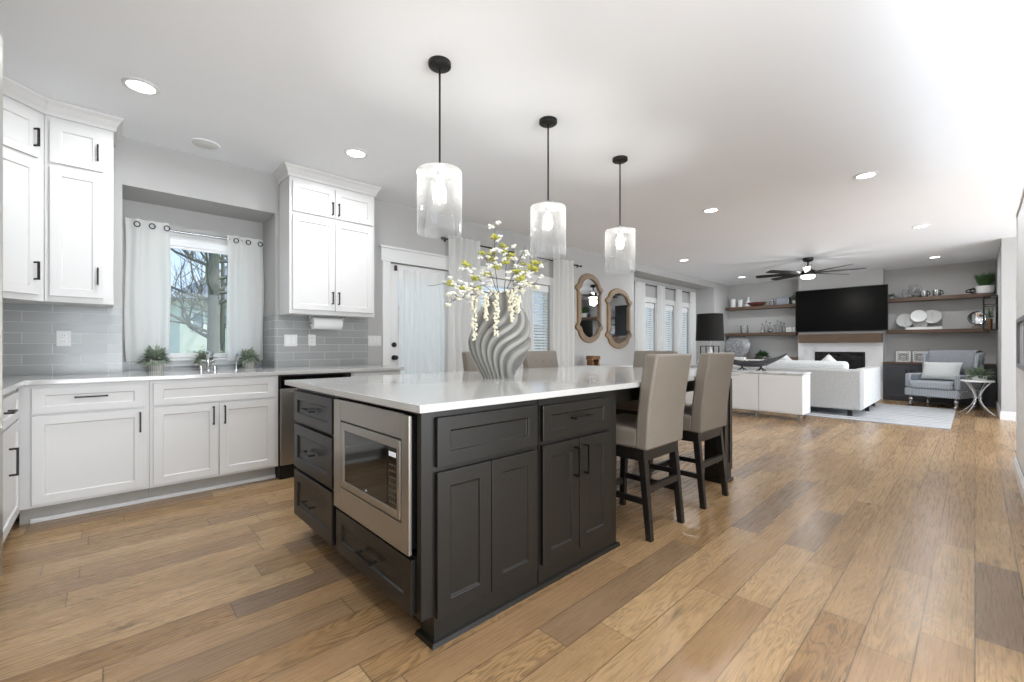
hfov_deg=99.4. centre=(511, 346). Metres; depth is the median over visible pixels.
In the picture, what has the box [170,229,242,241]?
curtain rod
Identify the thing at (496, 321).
flowers
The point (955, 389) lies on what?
armchair
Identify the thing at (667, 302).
window
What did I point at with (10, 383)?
countertop
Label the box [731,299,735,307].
vase
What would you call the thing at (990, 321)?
plant
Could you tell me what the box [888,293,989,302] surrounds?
floating shelf
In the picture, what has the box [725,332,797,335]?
floating shelf
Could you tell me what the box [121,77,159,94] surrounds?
recessed light
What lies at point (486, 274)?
branch
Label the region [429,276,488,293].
branch
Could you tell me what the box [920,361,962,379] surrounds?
throw pillow
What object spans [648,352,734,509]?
bar stool
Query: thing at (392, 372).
base cabinet
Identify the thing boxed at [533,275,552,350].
window
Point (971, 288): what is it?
ornament
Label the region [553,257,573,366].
drape
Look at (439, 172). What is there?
socket
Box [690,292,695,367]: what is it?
drape
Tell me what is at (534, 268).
branch
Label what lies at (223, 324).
bare tree
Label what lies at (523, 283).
branch
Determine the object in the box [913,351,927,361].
frame
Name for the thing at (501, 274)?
window
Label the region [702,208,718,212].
recessed light
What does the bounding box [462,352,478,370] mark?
bar stool
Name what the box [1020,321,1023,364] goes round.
print
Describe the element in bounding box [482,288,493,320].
flowers
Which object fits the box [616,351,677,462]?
bar stool
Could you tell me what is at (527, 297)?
drape
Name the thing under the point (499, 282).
window blind
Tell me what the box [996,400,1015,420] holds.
baseboard
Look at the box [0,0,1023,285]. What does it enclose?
ceiling
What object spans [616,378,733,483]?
support
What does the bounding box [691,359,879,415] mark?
sofa
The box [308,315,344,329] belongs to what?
paper towel holder
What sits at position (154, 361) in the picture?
potted plant
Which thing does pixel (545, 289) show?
window blind
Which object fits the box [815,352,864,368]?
fireplace
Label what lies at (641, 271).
trim
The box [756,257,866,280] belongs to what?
ceiling fan
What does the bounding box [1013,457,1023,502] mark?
baseboard
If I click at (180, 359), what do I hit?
window
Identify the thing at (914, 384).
seat cushion
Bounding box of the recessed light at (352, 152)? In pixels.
[344,148,367,157]
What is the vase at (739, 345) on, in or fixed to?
on the cabinet
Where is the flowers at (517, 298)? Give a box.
[511,290,521,312]
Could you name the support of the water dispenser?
on the countertop at (10, 383)
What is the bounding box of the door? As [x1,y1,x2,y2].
[391,263,448,371]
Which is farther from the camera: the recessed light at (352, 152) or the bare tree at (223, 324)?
the bare tree at (223, 324)
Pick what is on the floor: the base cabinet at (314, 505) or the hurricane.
the base cabinet at (314, 505)
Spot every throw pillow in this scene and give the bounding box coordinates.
[780,355,791,359]
[821,354,835,360]
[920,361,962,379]
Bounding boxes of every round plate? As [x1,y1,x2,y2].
[896,314,913,326]
[910,310,926,321]
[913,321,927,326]
[924,310,941,322]
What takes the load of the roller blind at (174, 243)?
attached to the window at (180, 359)
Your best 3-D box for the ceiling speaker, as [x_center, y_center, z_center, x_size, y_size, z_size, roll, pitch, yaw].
[-2.532,-1.666,3.579,0.216,0.008,0.216,0,0,-43]
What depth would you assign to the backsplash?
3.36 m
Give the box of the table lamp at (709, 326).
[696,313,723,353]
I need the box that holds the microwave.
[334,399,416,556]
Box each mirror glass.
[580,279,599,337]
[609,293,628,343]
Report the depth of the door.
5.12 m
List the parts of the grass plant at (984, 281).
pot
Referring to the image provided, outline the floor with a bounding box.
[0,397,1023,681]
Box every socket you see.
[437,170,442,176]
[544,200,550,211]
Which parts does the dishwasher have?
door, control panel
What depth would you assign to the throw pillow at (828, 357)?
7.60 m
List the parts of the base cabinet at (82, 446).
drawer, door, handle, handle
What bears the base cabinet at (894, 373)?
on the floor
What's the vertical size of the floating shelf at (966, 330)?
0.075 m
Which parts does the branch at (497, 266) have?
stem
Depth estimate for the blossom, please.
2.75 m
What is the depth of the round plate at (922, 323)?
9.04 m
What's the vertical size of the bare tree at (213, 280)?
6.959 m
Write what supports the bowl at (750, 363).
on the sideboard at (787, 392)
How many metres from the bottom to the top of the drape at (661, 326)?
2.530 m
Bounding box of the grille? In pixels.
[192,140,217,149]
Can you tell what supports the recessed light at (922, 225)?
in the ceiling
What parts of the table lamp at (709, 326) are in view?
frame, lamp shade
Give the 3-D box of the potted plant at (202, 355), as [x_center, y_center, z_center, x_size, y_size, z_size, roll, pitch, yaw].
[-2.854,0.112,4.028,0.260,0.196,0.236,0,0,30]
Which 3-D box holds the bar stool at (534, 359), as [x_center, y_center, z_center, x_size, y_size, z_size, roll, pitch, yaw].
[0.428,0.588,4.266,0.450,1.085,0.516,0,0,-43]
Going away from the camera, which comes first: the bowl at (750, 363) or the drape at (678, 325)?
the bowl at (750, 363)
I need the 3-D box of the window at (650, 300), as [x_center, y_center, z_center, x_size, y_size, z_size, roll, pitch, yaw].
[3.116,-0.254,9.967,0.780,1.753,0.140,0,0,-43]
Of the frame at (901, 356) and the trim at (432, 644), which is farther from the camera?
the frame at (901, 356)
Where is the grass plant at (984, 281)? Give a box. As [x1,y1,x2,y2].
[972,270,994,292]
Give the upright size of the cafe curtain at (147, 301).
1.240 m
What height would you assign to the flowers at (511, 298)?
0.218 m
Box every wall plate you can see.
[56,331,70,345]
[284,335,296,345]
[308,334,315,345]
[368,336,380,345]
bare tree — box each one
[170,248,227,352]
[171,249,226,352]
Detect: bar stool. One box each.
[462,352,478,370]
[523,351,557,368]
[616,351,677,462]
[616,353,691,541]
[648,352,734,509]
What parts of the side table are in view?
leg, leg, leg, leg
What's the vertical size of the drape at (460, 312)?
2.525 m
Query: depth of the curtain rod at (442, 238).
6.28 m
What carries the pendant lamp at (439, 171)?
hanging from the ceiling
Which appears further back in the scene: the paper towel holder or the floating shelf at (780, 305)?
the floating shelf at (780, 305)
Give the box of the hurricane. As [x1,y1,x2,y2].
[740,325,747,332]
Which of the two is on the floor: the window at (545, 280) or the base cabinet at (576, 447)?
the base cabinet at (576, 447)
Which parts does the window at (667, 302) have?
pane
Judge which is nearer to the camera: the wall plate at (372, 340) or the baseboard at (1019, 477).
the baseboard at (1019, 477)
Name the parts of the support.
post, post, panel frame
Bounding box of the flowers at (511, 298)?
[504,289,515,322]
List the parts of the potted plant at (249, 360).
pot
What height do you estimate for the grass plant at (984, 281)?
0.420 m
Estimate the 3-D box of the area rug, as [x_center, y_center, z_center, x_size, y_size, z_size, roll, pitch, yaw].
[5.757,1.124,8.042,2.720,0.012,3.400,0,0,-43]
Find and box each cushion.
[767,360,848,368]
[909,379,954,389]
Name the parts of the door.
knob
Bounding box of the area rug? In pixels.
[733,403,955,429]
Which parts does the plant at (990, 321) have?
pot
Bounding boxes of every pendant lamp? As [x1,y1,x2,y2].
[417,55,461,237]
[530,116,565,258]
[605,155,634,273]
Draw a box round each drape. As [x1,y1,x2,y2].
[448,235,480,371]
[515,249,533,368]
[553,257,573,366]
[635,281,645,350]
[657,286,665,350]
[675,289,681,353]
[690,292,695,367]
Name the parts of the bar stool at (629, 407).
seat rail, seat, backrest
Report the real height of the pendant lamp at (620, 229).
1.005 m
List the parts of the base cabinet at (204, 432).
door, false drawer, handle, door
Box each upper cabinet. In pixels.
[3,75,48,304]
[44,98,122,307]
[273,162,380,318]
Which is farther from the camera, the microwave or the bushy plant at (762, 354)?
the bushy plant at (762, 354)
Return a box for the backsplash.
[3,303,367,376]
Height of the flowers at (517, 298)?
0.158 m
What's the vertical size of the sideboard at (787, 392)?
0.730 m
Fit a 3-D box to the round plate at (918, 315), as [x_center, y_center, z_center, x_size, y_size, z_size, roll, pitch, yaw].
[8.436,-0.633,9.005,0.053,0.249,0.250,0,0,-43]
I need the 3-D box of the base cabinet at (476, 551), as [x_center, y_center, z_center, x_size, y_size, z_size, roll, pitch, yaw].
[-0.393,0.685,2.075,0.676,0.889,0.815,0,0,-43]
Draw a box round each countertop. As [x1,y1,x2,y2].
[3,365,403,394]
[285,365,740,413]
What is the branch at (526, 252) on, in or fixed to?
in the vase at (495, 357)
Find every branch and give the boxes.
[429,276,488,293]
[445,287,489,305]
[458,260,492,290]
[478,249,497,291]
[485,221,502,290]
[498,243,515,291]
[507,247,529,288]
[510,258,549,291]
[513,274,543,293]
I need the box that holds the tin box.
[776,297,790,304]
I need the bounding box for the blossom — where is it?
[471,290,493,340]
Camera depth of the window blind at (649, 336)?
10.04 m
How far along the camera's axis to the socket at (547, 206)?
3.19 m
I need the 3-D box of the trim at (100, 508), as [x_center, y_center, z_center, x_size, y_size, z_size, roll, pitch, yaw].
[-2.556,1.116,3.253,1.420,0.028,0.018,0,0,-43]
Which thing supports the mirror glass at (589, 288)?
attached to the wall mirror at (589, 327)
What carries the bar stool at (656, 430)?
on the floor
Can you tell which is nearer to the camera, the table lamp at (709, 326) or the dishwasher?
the dishwasher
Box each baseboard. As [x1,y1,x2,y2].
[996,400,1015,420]
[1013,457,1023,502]
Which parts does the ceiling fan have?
blade, blade, blade, blade, motor, blade, blade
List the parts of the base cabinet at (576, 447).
door, drawer, handle, handle, handle, door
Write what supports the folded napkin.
in the bowl at (750, 363)
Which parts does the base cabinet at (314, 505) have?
handle, handle, handle, drawer, drawer, drawer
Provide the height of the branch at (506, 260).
0.528 m
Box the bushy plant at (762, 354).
[754,349,769,358]
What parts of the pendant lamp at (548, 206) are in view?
rod, lamp shade, bulb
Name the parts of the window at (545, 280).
pane, sash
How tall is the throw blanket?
0.456 m
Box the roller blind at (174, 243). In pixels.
[170,239,227,254]
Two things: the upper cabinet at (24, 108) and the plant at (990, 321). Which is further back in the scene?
the plant at (990, 321)
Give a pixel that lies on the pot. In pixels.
(974, 377)
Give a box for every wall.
[7,137,727,390]
[728,260,995,363]
[996,237,1015,411]
[1018,198,1023,476]
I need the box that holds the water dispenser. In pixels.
[234,353,238,369]
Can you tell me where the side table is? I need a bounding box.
[960,379,995,416]
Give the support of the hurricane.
on the floating shelf at (765, 333)
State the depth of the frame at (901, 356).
9.20 m
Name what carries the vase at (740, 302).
on the floating shelf at (780, 305)
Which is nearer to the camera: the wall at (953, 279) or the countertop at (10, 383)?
the countertop at (10, 383)
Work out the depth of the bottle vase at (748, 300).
11.40 m
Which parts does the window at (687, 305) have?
pane, sash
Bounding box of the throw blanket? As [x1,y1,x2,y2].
[928,350,982,373]
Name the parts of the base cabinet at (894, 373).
door, door, door, door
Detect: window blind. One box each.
[480,277,512,305]
[533,285,548,350]
[645,303,653,349]
[665,306,672,350]
[682,308,687,352]
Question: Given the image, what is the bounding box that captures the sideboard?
[600,365,632,366]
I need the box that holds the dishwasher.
[275,372,350,479]
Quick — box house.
[170,266,227,352]
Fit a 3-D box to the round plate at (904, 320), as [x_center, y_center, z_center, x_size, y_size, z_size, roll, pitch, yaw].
[8.322,-0.553,9.185,0.056,0.279,0.280,0,0,-43]
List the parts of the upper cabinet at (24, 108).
door, door, crown moulding, handle, handle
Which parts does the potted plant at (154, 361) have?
pot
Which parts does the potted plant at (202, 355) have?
pot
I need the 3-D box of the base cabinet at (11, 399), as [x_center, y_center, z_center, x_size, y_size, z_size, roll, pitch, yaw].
[-2.949,0.686,2.170,0.656,0.888,0.800,0,0,-43]
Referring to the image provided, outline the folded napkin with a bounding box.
[734,357,747,360]
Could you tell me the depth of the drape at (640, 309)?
9.56 m
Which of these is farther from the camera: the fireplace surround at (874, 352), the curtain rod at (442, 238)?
the fireplace surround at (874, 352)
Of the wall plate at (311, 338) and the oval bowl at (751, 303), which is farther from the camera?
the oval bowl at (751, 303)
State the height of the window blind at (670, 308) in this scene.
1.500 m
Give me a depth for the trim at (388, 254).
5.01 m
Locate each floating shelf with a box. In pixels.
[725,304,794,310]
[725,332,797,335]
[886,328,989,333]
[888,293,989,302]
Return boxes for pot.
[971,375,986,379]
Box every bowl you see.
[733,352,788,370]
[747,302,766,305]
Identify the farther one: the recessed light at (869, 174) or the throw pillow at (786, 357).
the throw pillow at (786, 357)
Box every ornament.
[586,356,599,365]
[906,284,920,297]
[965,288,975,293]
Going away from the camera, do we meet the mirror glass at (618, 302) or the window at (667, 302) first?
the mirror glass at (618, 302)
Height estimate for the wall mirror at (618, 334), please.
1.146 m
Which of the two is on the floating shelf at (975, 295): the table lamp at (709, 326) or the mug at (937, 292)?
the mug at (937, 292)
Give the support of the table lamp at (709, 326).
on the sideboard at (787, 392)
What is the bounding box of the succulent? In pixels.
[964,365,995,379]
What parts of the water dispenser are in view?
spout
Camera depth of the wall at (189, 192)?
4.34 m
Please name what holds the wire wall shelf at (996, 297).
attached to the wall at (1006, 257)
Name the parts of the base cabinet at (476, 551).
handle, drawer, panel, false drawer, panel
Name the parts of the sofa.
leg, arm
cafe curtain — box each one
[124,217,170,361]
[226,235,263,360]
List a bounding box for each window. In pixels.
[140,229,241,366]
[480,266,514,294]
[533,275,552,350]
[645,297,656,350]
[665,300,675,350]
[682,302,689,353]
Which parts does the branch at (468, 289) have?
stem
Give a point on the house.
(183, 339)
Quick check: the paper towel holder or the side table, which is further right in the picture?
the side table
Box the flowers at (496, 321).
[492,290,501,336]
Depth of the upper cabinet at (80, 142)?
3.04 m
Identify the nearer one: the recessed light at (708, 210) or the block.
the recessed light at (708, 210)
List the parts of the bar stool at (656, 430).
leg, seat, leg, seat rail, backrest, leg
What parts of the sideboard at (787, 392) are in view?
door, door, door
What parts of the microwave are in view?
door glass, door frame, control panel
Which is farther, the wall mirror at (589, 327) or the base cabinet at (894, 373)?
the base cabinet at (894, 373)
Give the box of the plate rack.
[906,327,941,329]
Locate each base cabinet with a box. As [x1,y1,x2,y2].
[3,389,18,542]
[17,380,148,524]
[148,375,277,496]
[294,388,336,548]
[336,396,537,639]
[350,370,399,376]
[537,390,615,583]
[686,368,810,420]
[883,362,995,406]
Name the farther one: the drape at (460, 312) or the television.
the television
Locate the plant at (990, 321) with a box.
[986,308,993,328]
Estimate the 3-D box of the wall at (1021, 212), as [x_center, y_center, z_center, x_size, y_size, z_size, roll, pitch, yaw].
[3.210,-0.020,2.556,3.780,2.300,0.138,0,0,-43]
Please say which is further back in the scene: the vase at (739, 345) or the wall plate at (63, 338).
the vase at (739, 345)
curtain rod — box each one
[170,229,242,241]
[441,237,581,267]
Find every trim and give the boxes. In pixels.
[30,474,275,523]
[379,244,448,365]
[415,541,619,650]
[634,263,713,289]
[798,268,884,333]
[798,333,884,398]
[1015,187,1023,460]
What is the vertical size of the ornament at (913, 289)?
0.280 m
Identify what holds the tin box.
on the floating shelf at (780, 305)
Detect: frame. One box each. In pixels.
[896,351,910,361]
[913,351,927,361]
[1016,315,1023,370]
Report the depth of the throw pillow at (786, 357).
8.07 m
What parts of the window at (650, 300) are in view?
pane, sash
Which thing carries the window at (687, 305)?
in the wall at (189, 192)
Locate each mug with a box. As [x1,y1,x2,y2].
[920,290,929,296]
[933,289,943,295]
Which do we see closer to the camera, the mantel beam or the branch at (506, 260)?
the branch at (506, 260)
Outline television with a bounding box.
[795,284,887,331]
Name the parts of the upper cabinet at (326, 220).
door, door, crown moulding, door, door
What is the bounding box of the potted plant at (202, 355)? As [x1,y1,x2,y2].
[190,350,216,368]
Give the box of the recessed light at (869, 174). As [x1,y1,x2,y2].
[854,171,878,178]
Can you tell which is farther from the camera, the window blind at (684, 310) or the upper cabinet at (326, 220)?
the window blind at (684, 310)
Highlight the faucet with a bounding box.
[199,349,215,370]
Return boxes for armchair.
[905,352,984,409]
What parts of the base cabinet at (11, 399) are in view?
drawer, handle, handle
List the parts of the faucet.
handle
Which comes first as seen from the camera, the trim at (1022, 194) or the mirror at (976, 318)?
the trim at (1022, 194)
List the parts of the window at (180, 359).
sash, sill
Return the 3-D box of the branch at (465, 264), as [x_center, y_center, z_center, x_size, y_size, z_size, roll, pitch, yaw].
[-0.211,-0.374,2.904,0.297,0.409,0.087,0,0,-3]
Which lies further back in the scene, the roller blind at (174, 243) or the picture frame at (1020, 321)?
the roller blind at (174, 243)
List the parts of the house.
pane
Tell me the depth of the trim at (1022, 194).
3.90 m
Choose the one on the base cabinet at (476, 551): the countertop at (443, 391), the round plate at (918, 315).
the countertop at (443, 391)
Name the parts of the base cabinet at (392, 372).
drawer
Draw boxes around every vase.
[468,292,530,378]
[725,336,749,356]
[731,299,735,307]
[738,300,742,306]
[745,297,750,306]
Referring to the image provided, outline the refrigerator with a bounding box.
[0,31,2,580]
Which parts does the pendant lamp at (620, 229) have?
rod, lamp shade, bulb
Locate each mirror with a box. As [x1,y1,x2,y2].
[575,274,602,342]
[605,288,631,348]
[967,311,986,327]
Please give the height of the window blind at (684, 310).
1.500 m
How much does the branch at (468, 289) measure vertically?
0.223 m
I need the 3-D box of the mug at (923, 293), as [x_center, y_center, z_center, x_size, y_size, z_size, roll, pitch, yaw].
[8.483,-1.085,8.927,0.120,0.130,0.141,0,0,-8]
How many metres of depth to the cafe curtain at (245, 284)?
4.34 m
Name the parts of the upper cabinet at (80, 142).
door, door, crown moulding, handle, handle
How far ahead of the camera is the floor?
2.04 m
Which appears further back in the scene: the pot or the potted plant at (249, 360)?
the pot
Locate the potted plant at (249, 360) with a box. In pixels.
[237,347,263,367]
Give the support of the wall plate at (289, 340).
attached to the backsplash
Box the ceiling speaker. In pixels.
[189,138,220,150]
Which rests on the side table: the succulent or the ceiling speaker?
the succulent
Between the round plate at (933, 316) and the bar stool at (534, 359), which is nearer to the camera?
the bar stool at (534, 359)
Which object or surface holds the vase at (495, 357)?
on the countertop at (443, 391)
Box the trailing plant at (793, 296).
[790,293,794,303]
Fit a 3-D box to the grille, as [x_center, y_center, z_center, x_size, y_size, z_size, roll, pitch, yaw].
[-2.532,-1.667,3.579,0.200,0.006,0.200,0,0,-43]
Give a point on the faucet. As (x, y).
(208, 353)
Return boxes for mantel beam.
[798,333,882,342]
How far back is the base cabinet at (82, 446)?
2.87 m
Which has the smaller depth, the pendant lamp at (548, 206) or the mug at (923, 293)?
the pendant lamp at (548, 206)
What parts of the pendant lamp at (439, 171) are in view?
lamp shade, bulb, rod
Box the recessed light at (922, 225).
[912,224,929,227]
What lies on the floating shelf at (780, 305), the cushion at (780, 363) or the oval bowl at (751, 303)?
the oval bowl at (751, 303)
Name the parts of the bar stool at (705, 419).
leg, seat, leg, seat rail, backrest, leg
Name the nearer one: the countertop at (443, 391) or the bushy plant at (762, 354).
the countertop at (443, 391)
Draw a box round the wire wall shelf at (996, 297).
[983,295,997,330]
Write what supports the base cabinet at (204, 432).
on the floor
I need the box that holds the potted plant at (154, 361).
[133,345,173,370]
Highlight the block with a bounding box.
[786,327,791,331]

